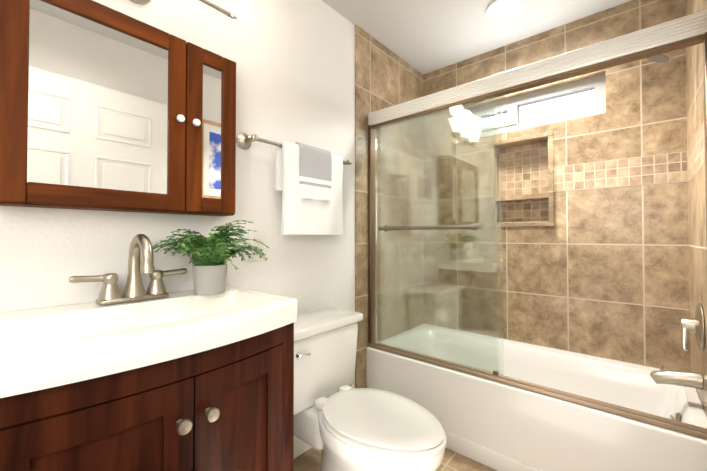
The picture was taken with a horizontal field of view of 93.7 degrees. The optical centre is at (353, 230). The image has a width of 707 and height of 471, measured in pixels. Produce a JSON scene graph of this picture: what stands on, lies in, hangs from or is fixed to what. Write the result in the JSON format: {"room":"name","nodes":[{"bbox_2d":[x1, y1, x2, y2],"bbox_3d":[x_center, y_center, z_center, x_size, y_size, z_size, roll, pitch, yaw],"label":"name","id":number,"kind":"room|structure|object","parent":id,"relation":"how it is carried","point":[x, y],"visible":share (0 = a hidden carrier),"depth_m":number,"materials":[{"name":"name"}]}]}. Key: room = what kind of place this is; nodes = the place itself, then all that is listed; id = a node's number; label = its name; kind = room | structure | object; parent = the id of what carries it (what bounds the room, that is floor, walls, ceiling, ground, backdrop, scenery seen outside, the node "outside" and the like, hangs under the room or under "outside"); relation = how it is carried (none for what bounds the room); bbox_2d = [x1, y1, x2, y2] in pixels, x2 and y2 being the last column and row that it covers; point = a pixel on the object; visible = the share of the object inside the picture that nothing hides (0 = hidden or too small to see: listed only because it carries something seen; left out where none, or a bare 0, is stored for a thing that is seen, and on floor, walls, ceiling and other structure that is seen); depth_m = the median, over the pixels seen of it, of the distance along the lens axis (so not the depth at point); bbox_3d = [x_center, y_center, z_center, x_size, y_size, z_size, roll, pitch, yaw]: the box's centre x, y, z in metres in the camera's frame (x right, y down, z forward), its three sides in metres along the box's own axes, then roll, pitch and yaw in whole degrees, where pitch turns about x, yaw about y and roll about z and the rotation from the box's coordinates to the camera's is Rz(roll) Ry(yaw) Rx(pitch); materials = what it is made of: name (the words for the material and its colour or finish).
{"room":"bathroom","nodes":[
{"label":"bathroom","id":0,"kind":"room"},
{"bbox_2d":[0,0,418,388],"bbox_3d":[-0.527,-0.080,1.527,0.120,2.440,3.800,-1,-1,41],"label":"wall","id":1,"kind":"structure","parent":0,"point":[294,60],"depth_m":1.52,"materials":[{"name":"white paint"}]},
{"bbox_2d":[0,0,235,215],"bbox_3d":[-0.715,-0.376,1.107,0.145,0.620,0.660,-1,-1,41],"label":"medicine cabinet mirror","id":2,"kind":"object","parent":1,"relation":"attached to","point":[104,108],"visible":1,"depth_m":1.01,"materials":[{"name":"brown wood"}]},
{"bbox_2d":[130,0,150,4],"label":"sconce","id":3,"kind":"object","parent":1,"relation":"attached to","point":[141,2],"depth_m":1.17,"materials":[{"name":"silver metal"}]},
{"bbox_2d":[199,0,236,19],"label":"sconce","id":4,"kind":"object","parent":1,"relation":"attached to","point":[214,6],"depth_m":1.28,"materials":[{"name":"silver metal"}]},
{"bbox_2d":[248,231,264,261],"bbox_3d":[-0.442,0.068,1.520,0.013,0.140,0.090,-1,-1,41],"label":"electrical outlet plate","id":5,"kind":"object","parent":1,"relation":"attached to","point":[259,236],"visible":0.71,"depth_m":1.52,"materials":[{"name":"white plastic"}]},
{"bbox_2d":[236,133,351,234],"bbox_3d":[-0.249,-0.208,1.672,0.114,0.451,0.684,-1,-1,41],"label":"towel rail","id":6,"kind":"object","parent":1,"relation":"attached to","point":[309,178],"visible":1,"depth_m":1.62,"materials":[{"name":"white fabric"}]},
{"bbox_2d":[294,436,311,458],"bbox_3d":[-0.260,1.084,1.717,0.014,0.120,0.836,-1,-1,41],"label":"baseboard","id":7,"kind":"structure","parent":1,"relation":"attached to","point":[301,447],"depth_m":1.69,"materials":[{"name":"white paint"}]},
{"bbox_2d":[355,25,423,387],"bbox_3d":[0.289,-0.066,2.376,0.012,2.440,0.847,-1,-1,41],"label":"wall tiles","id":8,"kind":"structure","parent":1,"relation":"attached to","point":[385,77],"depth_m":2.27,"materials":[{"name":"brown tile"}]},
{"bbox_2d":[368,10,706,438],"bbox_3d":[0.673,-0.021,1.647,1.517,1.504,0.099,-1,-1,41],"label":"shower door","id":9,"kind":"structure","parent":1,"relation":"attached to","point":[677,34],"depth_m":1.75,"materials":[{"name":"clear glass"}]},
{"bbox_2d":[294,447,496,470],"bbox_3d":[0.103,1.181,0.965,1.783,0.100,3.800,-1,-1,41],"label":"floor","id":10,"kind":"structure","parent":0,"point":[309,459],"depth_m":1.63,"materials":[{"name":"tile"}]},
{"bbox_2d":[0,286,297,470],"bbox_3d":[-0.585,0.678,0.938,0.537,0.905,0.790,-1,-1,41],"label":"bathroom vanity","id":11,"kind":"object","parent":10,"relation":"on","point":[189,380],"visible":0.9,"depth_m":0.79,"materials":[{"name":"brown wood"}]},
{"bbox_2d":[69,234,186,305],"bbox_3d":[-0.680,0.118,1.055,0.174,0.218,0.332,-1,-1,41],"label":"faucet","id":12,"kind":"object","parent":11,"relation":"on","point":[142,247],"visible":1,"depth_m":1.06,"materials":[{"name":"silver metal"}]},
{"bbox_2d":[152,220,268,294],"bbox_3d":[-0.491,0.093,1.192,0.356,0.271,0.433,-1,-1,41],"label":"plant","id":13,"kind":"object","parent":11,"relation":"on","point":[211,254],"visible":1,"depth_m":1.18,"materials":[{"name":"green plant"}]},
{"bbox_2d":[294,307,446,470],"bbox_3d":[-0.012,0.773,1.375,0.809,0.730,0.534,-1,-1,41],"label":"toilet","id":14,"kind":"object","parent":10,"relation":"on","point":[341,423],"visible":0.88,"depth_m":1.35,"materials":[{"name":"white ceramic"}]},
{"bbox_2d":[366,324,706,470],"bbox_3d":[0.898,0.942,1.893,1.515,0.410,0.758,-1,-1,41],"label":"bathtub","id":15,"kind":"object","parent":10,"relation":"on","point":[495,425],"visible":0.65,"depth_m":1.64,"materials":[{"name":"white ceramic"}]},
{"bbox_2d":[670,412,679,420],"bbox_3d":[1.381,0.819,1.422,0.030,0.081,0.082,-1,-1,41],"label":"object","id":16,"kind":"object","parent":15,"relation":"attached to","point":[676,416],"visible":0.38,"depth_m":1.41,"materials":[{"name":"silver metal"}]},
{"bbox_2d":[322,0,631,74],"bbox_3d":[0.103,-1.358,1.006,1.783,0.100,3.800,-1,-1,41],"label":"ceiling","id":17,"kind":"structure","parent":0,"point":[423,37],"depth_m":2.05,"materials":[{"name":"grey paint"}]},
{"bbox_2d":[486,0,521,18],"bbox_3d":[0.864,-1.296,1.908,0.188,0.034,0.188,-1,-1,41],"label":"recessed light","id":18,"kind":"object","parent":17,"relation":"in","point":[498,9],"visible":1,"depth_m":1.91,"materials":[{"name":"white paint"}]},
{"bbox_2d":[423,0,690,370],"bbox_3d":[1.231,-0.067,2.297,1.543,2.440,0.260,-1,-1,41],"label":"wall","id":19,"kind":"structure","parent":0,"point":[600,272],"depth_m":1.97,"materials":[{"name":"tile"}]},
{"bbox_2d":[489,131,554,226],"bbox_3d":[1.151,-0.330,2.265,0.400,0.605,0.118,-1,-1,41],"label":"shower niche","id":20,"kind":"object","parent":19,"relation":"attached to","point":[526,171],"visible":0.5,"depth_m":2.28,"materials":[{"name":"tile"}]},
{"bbox_2d":[462,74,605,140],"bbox_3d":[1.183,-0.807,2.272,0.880,0.250,0.058,-1,-1,41],"label":"window","id":21,"kind":"structure","parent":19,"relation":"in","point":[575,100],"depth_m":2.19,"materials":[{"name":"white glass"}]},
{"bbox_2d":[554,151,686,190],"bbox_3d":[1.495,-0.331,1.902,0.594,0.156,0.002,-1,-1,41],"label":"mosaic band","id":22,"kind":"object","parent":19,"relation":"attached to","point":[660,168],"visible":1,"depth_m":1.87,"materials":[{"name":"beige tile"}]},
{"bbox_3d":[0.734,-0.097,0.443,0.120,2.440,3.800,-1,-1,41],"label":"wall","id":23,"kind":"structure","parent":0,"visible":0},
{"bbox_2d":[685,0,706,414],"bbox_3d":[1.450,-0.082,1.379,0.014,2.440,0.847,-1,-1,41],"label":"wall tiles","id":24,"kind":"structure","parent":23,"relation":"attached to","point":[696,178],"depth_m":1.44,"materials":[{"name":"tile"}]},
{"bbox_2d":[646,52,672,61],"bbox_3d":[1.380,-0.819,1.450,0.166,0.140,0.104,-1,-1,41],"label":"shower head","id":25,"kind":"object","parent":24,"relation":"attached to","point":[666,57],"visible":0.19,"depth_m":1.46},
{"bbox_2d":[650,365,702,389],"bbox_3d":[1.382,0.631,1.424,0.161,0.082,0.068,-1,-1,41],"label":"tub spout","id":26,"kind":"object","parent":24,"relation":"attached to","point":[691,379],"visible":0.98,"depth_m":1.40,"materials":[{"name":"silver metal"}]},
{"bbox_2d":[681,303,703,350],"bbox_3d":[1.419,0.398,1.396,0.062,0.192,0.192,-1,-1,41],"label":"shower valve","id":27,"kind":"object","parent":24,"relation":"attached to","point":[695,325],"visible":0.98,"depth_m":1.36,"materials":[{"name":"silver metal"}]}
]}

